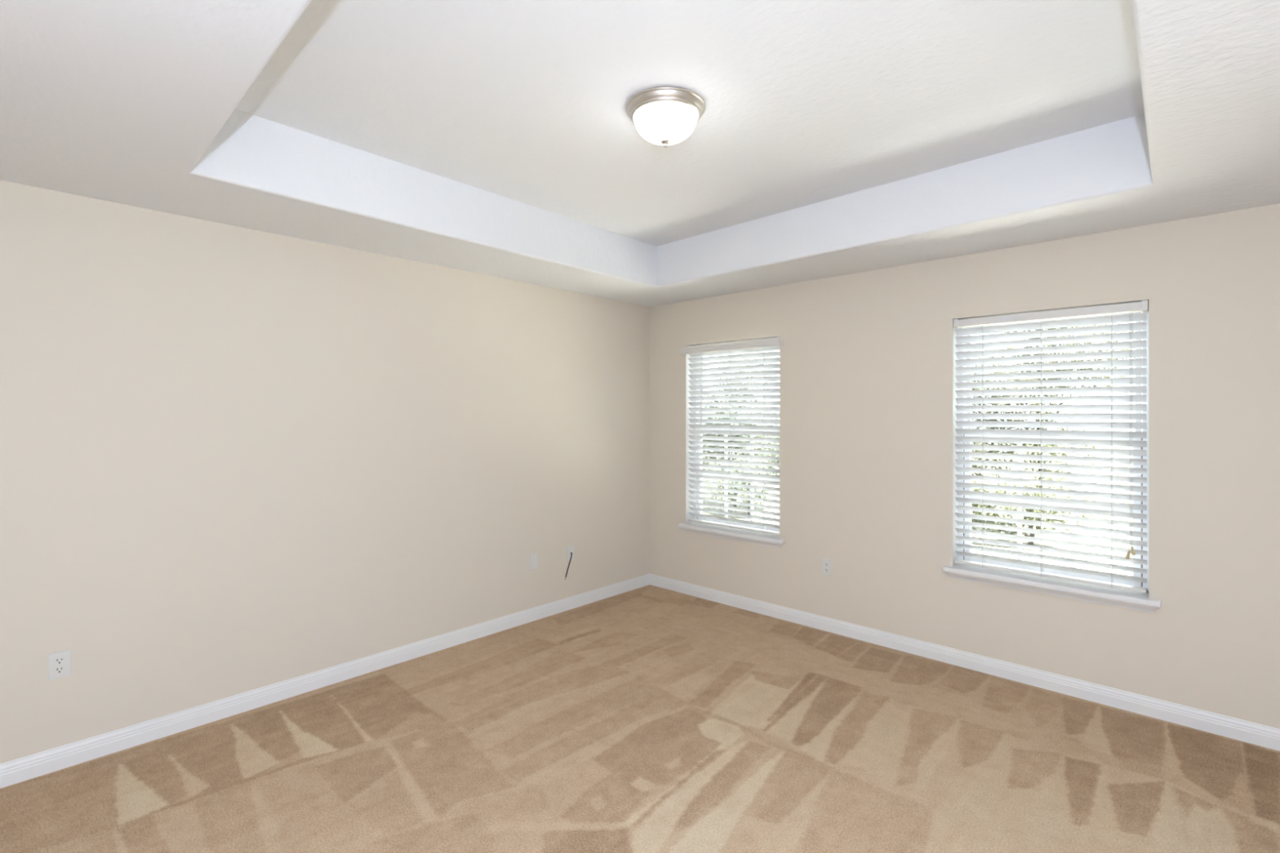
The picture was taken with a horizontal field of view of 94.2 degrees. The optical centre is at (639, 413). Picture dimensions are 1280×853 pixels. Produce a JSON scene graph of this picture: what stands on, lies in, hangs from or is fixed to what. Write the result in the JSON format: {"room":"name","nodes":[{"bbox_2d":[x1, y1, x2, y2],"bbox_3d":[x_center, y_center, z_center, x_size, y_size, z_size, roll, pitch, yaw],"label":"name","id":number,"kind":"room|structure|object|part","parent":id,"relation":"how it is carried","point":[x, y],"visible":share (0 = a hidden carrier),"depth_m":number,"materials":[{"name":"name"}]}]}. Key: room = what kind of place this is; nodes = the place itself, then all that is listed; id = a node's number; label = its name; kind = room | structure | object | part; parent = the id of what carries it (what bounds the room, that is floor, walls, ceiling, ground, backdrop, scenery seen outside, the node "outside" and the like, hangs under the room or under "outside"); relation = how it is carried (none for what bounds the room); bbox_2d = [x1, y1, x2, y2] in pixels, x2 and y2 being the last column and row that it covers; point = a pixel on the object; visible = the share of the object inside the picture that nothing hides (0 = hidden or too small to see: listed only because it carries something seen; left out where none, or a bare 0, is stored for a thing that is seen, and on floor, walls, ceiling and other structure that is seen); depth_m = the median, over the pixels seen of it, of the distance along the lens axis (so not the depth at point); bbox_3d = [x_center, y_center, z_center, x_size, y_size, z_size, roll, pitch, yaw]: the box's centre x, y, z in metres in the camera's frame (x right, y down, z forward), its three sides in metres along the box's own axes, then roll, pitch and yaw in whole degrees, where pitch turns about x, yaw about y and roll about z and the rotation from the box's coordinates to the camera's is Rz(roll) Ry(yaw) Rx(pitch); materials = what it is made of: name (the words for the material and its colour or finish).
{"room":"empty bedroom","nodes":[
{"label":"empty bedroom","id":0,"kind":"room"},
{"bbox_2d":[0,180,649,764],"bbox_3d":[-1.693,0.117,3.499,0.200,3.180,5.400,0,0,43],"label":"wall","id":1,"kind":"structure","parent":0,"point":[234,460],"depth_m":3.07,"materials":[{"name":"beige paint"}]},
{"bbox_2d":[48,648,71,680],"bbox_3d":[-2.461,1.067,2.523,0.008,0.114,0.070,0,0,43],"label":"wall outlet","id":2,"kind":"object","parent":1,"relation":"attached to","point":[60,662],"visible":1,"depth_m":2.52,"materials":[{"name":"white plastic"}]},
{"bbox_2d":[53,666,65,673],"bbox_3d":[-2.459,1.087,2.521,0.003,0.028,0.034,0,0,43],"label":"socket","id":3,"kind":"object","parent":2,"relation":"attached to","point":[57,669],"depth_m":2.52,"materials":[{"name":"grey plastic"}]},
{"bbox_2d":[53,656,65,664],"bbox_3d":[-2.459,1.048,2.521,0.003,0.028,0.034,0,0,43],"label":"socket","id":4,"kind":"object","parent":2,"relation":"attached to","point":[57,660],"depth_m":2.52,"materials":[{"name":"grey plastic"}]},
{"bbox_2d":[0,573,649,788],"bbox_3d":[-1.615,1.460,3.425,0.015,0.093,5.000,0,0,43],"label":"baseboard","id":5,"kind":"structure","parent":1,"relation":"attached to","point":[30,766],"depth_m":3.08,"materials":[{"name":"white wood"}]},
{"bbox_2d":[529,552,537,569],"bbox_3d":[-0.774,1.076,4.332,0.008,0.114,0.070,0,0,43],"label":"wall plate","id":6,"kind":"object","parent":1,"relation":"attached to","point":[533,557],"visible":1,"depth_m":4.33,"materials":[{"name":"white plastic"}]},
{"bbox_2d":[566,545,573,561],"bbox_3d":[-0.535,1.079,4.587,0.009,0.114,0.070,0,0,43],"label":"cable plate","id":7,"kind":"object","parent":1,"relation":"attached to","point":[570,549],"visible":0.94,"depth_m":4.58,"materials":[{"name":"white plastic"}]},
{"bbox_2d":[564,552,572,579],"bbox_3d":[-0.541,1.165,4.544,0.029,0.192,0.087,0,0,29],"label":"cable","id":8,"kind":"object","parent":7,"relation":"attached to","point":[571,553],"visible":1,"depth_m":4.52,"materials":[{"name":"black plastic"}]},
{"bbox_2d":[0,0,1279,306],"bbox_3d":[0.099,-1.242,1.828,4.740,0.603,5.040,0,0,43],"label":"ceiling","id":9,"kind":"structure","parent":0,"point":[494,138],"depth_m":2.36,"materials":[{"name":"white paint"}]},
{"bbox_2d":[626,86,705,147],"bbox_3d":[0.104,-1.163,2.420,0.322,0.164,0.322,0,0,43],"label":"ceiling light","id":10,"kind":"object","parent":9,"relation":"attached to","point":[665,116],"visible":1,"depth_m":2.33,"materials":[{"name":"white glass"}]},
{"bbox_2d":[0,584,1279,852],"bbox_3d":[0.098,1.507,1.828,4.700,0.001,5.000,0,0,43],"label":"floor","id":11,"kind":"structure","parent":0,"point":[649,718],"depth_m":2.55,"materials":[{"name":"beige carpet"}]},
{"bbox_2d":[649,203,1279,728],"bbox_3d":[1.872,0.117,3.729,4.700,3.180,0.200,0,0,43],"label":"wall","id":12,"kind":"structure","parent":0,"point":[868,440],"depth_m":3.43,"materials":[{"name":"beige paint"}]},
{"bbox_2d":[678,356,785,548],"bbox_3d":[0.754,0.212,4.730,0.972,1.560,0.230,0,0,43],"label":"window","id":13,"kind":"structure","parent":12,"relation":"in","point":[743,535],"depth_m":4.73,"materials":[{"name":"white plastic"}]},
{"bbox_3d":[0.804,0.177,4.783,0.880,1.490,0.085,0,0,43],"label":"frame","id":14,"kind":"part","parent":13,"relation":"part of","materials":[{"name":"white plastic"}]},
{"bbox_3d":[0.814,-0.194,4.795,0.812,0.685,0.028,0,0,43],"label":"sash","id":15,"kind":"part","parent":13,"relation":"part of","materials":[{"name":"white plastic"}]},
{"bbox_2d":[680,336,783,535],"bbox_3d":[0.712,0.169,4.676,0.928,1.472,0.126,0,0,43],"label":"window blind","id":16,"kind":"object","parent":13,"relation":"attached to","point":[764,345],"visible":0.97,"depth_m":4.68,"materials":[{"name":"white plastic"}]},
{"bbox_3d":[0.522,0.190,4.897,0.002,1.414,0.056,0,0,43],"label":"ladder cord","id":17,"kind":"part","parent":16,"relation":"part of","materials":[{"name":"white fabric"}]},
{"bbox_3d":[0.730,0.893,4.704,0.862,0.016,0.052,0,0,43],"label":"rail","id":18,"kind":"part","parent":16,"relation":"part of","materials":[{"name":"white plastic"}]},
{"bbox_3d":[0.947,0.190,4.501,0.002,1.414,0.056,0,0,43],"label":"ladder cord","id":19,"kind":"part","parent":16,"relation":"part of","materials":[{"name":"white fabric"}]},
{"bbox_3d":[0.725,0.937,4.699,0.972,0.030,0.143,0,0,43],"label":"sill","id":20,"kind":"part","parent":13,"relation":"part of","materials":[{"name":"white"}]},
{"bbox_3d":[0.790,0.508,4.769,0.812,0.790,0.030,0,0,43],"label":"sash","id":21,"kind":"part","parent":13,"relation":"part of","materials":[{"name":"white plastic"}]},
{"bbox_2d":[822,558,831,576],"bbox_3d":[1.295,1.066,4.124,0.070,0.114,0.008,0,0,43],"label":"wall outlet","id":22,"kind":"object","parent":12,"relation":"attached to","point":[826,563],"visible":1,"depth_m":4.12,"materials":[{"name":"white plastic"}]},
{"bbox_2d":[649,573,1279,751],"bbox_3d":[1.798,1.460,3.651,4.700,0.093,0.015,0,0,43],"label":"baseboard","id":23,"kind":"structure","parent":12,"relation":"attached to","point":[1266,736],"depth_m":3.35,"materials":[{"name":"white wood"}]},
{"bbox_2d":[942,311,1160,613],"bbox_3d":[2.259,0.212,3.328,0.990,1.560,0.230,0,0,43],"label":"window","id":24,"kind":"structure","parent":12,"relation":"in","point":[1139,601],"depth_m":3.26,"materials":[{"name":"white plastic"}]},
{"bbox_2d":[953,300,1148,592],"bbox_3d":[2.226,0.169,3.292,0.892,1.472,0.084,0,0,43],"label":"window blind","id":25,"kind":"object","parent":24,"relation":"attached to","point":[1143,306],"visible":1,"depth_m":3.26,"materials":[{"name":"white plastic"}]},
{"bbox_3d":[2.231,0.190,3.304,0.002,1.414,0.056,0,0,43],"label":"ladder cord","id":26,"kind":"part","parent":25,"relation":"part of","materials":[{"name":"white fabric"}]},
{"bbox_3d":[2.234,0.893,3.301,0.880,0.016,0.052,0,0,43],"label":"rail","id":27,"kind":"part","parent":25,"relation":"part of","materials":[{"name":"white plastic"}]},
{"bbox_3d":[2.456,0.190,3.094,0.002,1.414,0.056,0,0,43],"label":"ladder cord","id":28,"kind":"part","parent":25,"relation":"part of","materials":[{"name":"white fabric"}]},
{"bbox_3d":[2.485,0.078,3.012,0.011,1.194,0.007,0,0,43],"label":"lift cord","id":29,"kind":"part","parent":25,"relation":"part of","materials":[{"name":"white fabric"}]},
{"bbox_3d":[2.229,0.937,3.296,0.990,0.030,0.143,0,0,43],"label":"sill","id":30,"kind":"part","parent":24,"relation":"part of","materials":[{"name":"white wood"}]},
{"bbox_3d":[2.295,0.508,3.366,0.830,0.790,0.030,0,0,43],"label":"sash","id":31,"kind":"part","parent":24,"relation":"part of","materials":[{"name":"white plastic"}]},
{"bbox_3d":[2.319,-0.194,3.392,0.830,0.685,0.028,0,0,43],"label":"sash","id":32,"kind":"part","parent":24,"relation":"part of","materials":[{"name":"white plastic"}]},
{"label":"outside","id":33,"kind":"structure","parent":0,"visible":0},
{"bbox_2d":[702,435,1133,576],"bbox_3d":[20.620,1.832,27.280,60.000,0.150,59.780,0,0,43],"label":"lawn","id":34,"kind":"structure","parent":33,"point":[1120,536],"depth_m":9.41,"materials":[{"name":"green plant"}]},
{"bbox_2d":[702,457,773,515],"bbox_3d":[1.664,1.254,10.237,1.429,1.115,0.884,0,0,43],"label":"shrub","id":35,"kind":"object","parent":34,"relation":"on","point":[748,460],"visible":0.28,"depth_m":10.06,"materials":[{"name":"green plant"}]},
{"bbox_2d":[702,351,779,506],"bbox_3d":[1.781,0.301,11.110,2.541,3.015,1.335,0,0,43],"label":"tree","id":36,"kind":"object","parent":34,"relation":"on","point":[757,448],"visible":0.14,"depth_m":10.90,"materials":[{"name":"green plant"}]},
{"bbox_2d":[971,476,1092,545],"bbox_3d":[4.968,1.281,7.887,1.673,1.063,0.755,0,0,43],"label":"shrub","id":37,"kind":"object","parent":34,"relation":"on","point":[1031,543],"visible":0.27,"depth_m":7.75,"materials":[{"name":"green plant"}]},
{"bbox_2d":[971,322,1135,534],"bbox_3d":[5.777,-0.049,8.764,2.497,3.715,1.558,0,0,43],"label":"tree","id":38,"kind":"object","parent":34,"relation":"on","point":[1110,385],"visible":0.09,"depth_m":8.58,"materials":[{"name":"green plant"}]}
]}

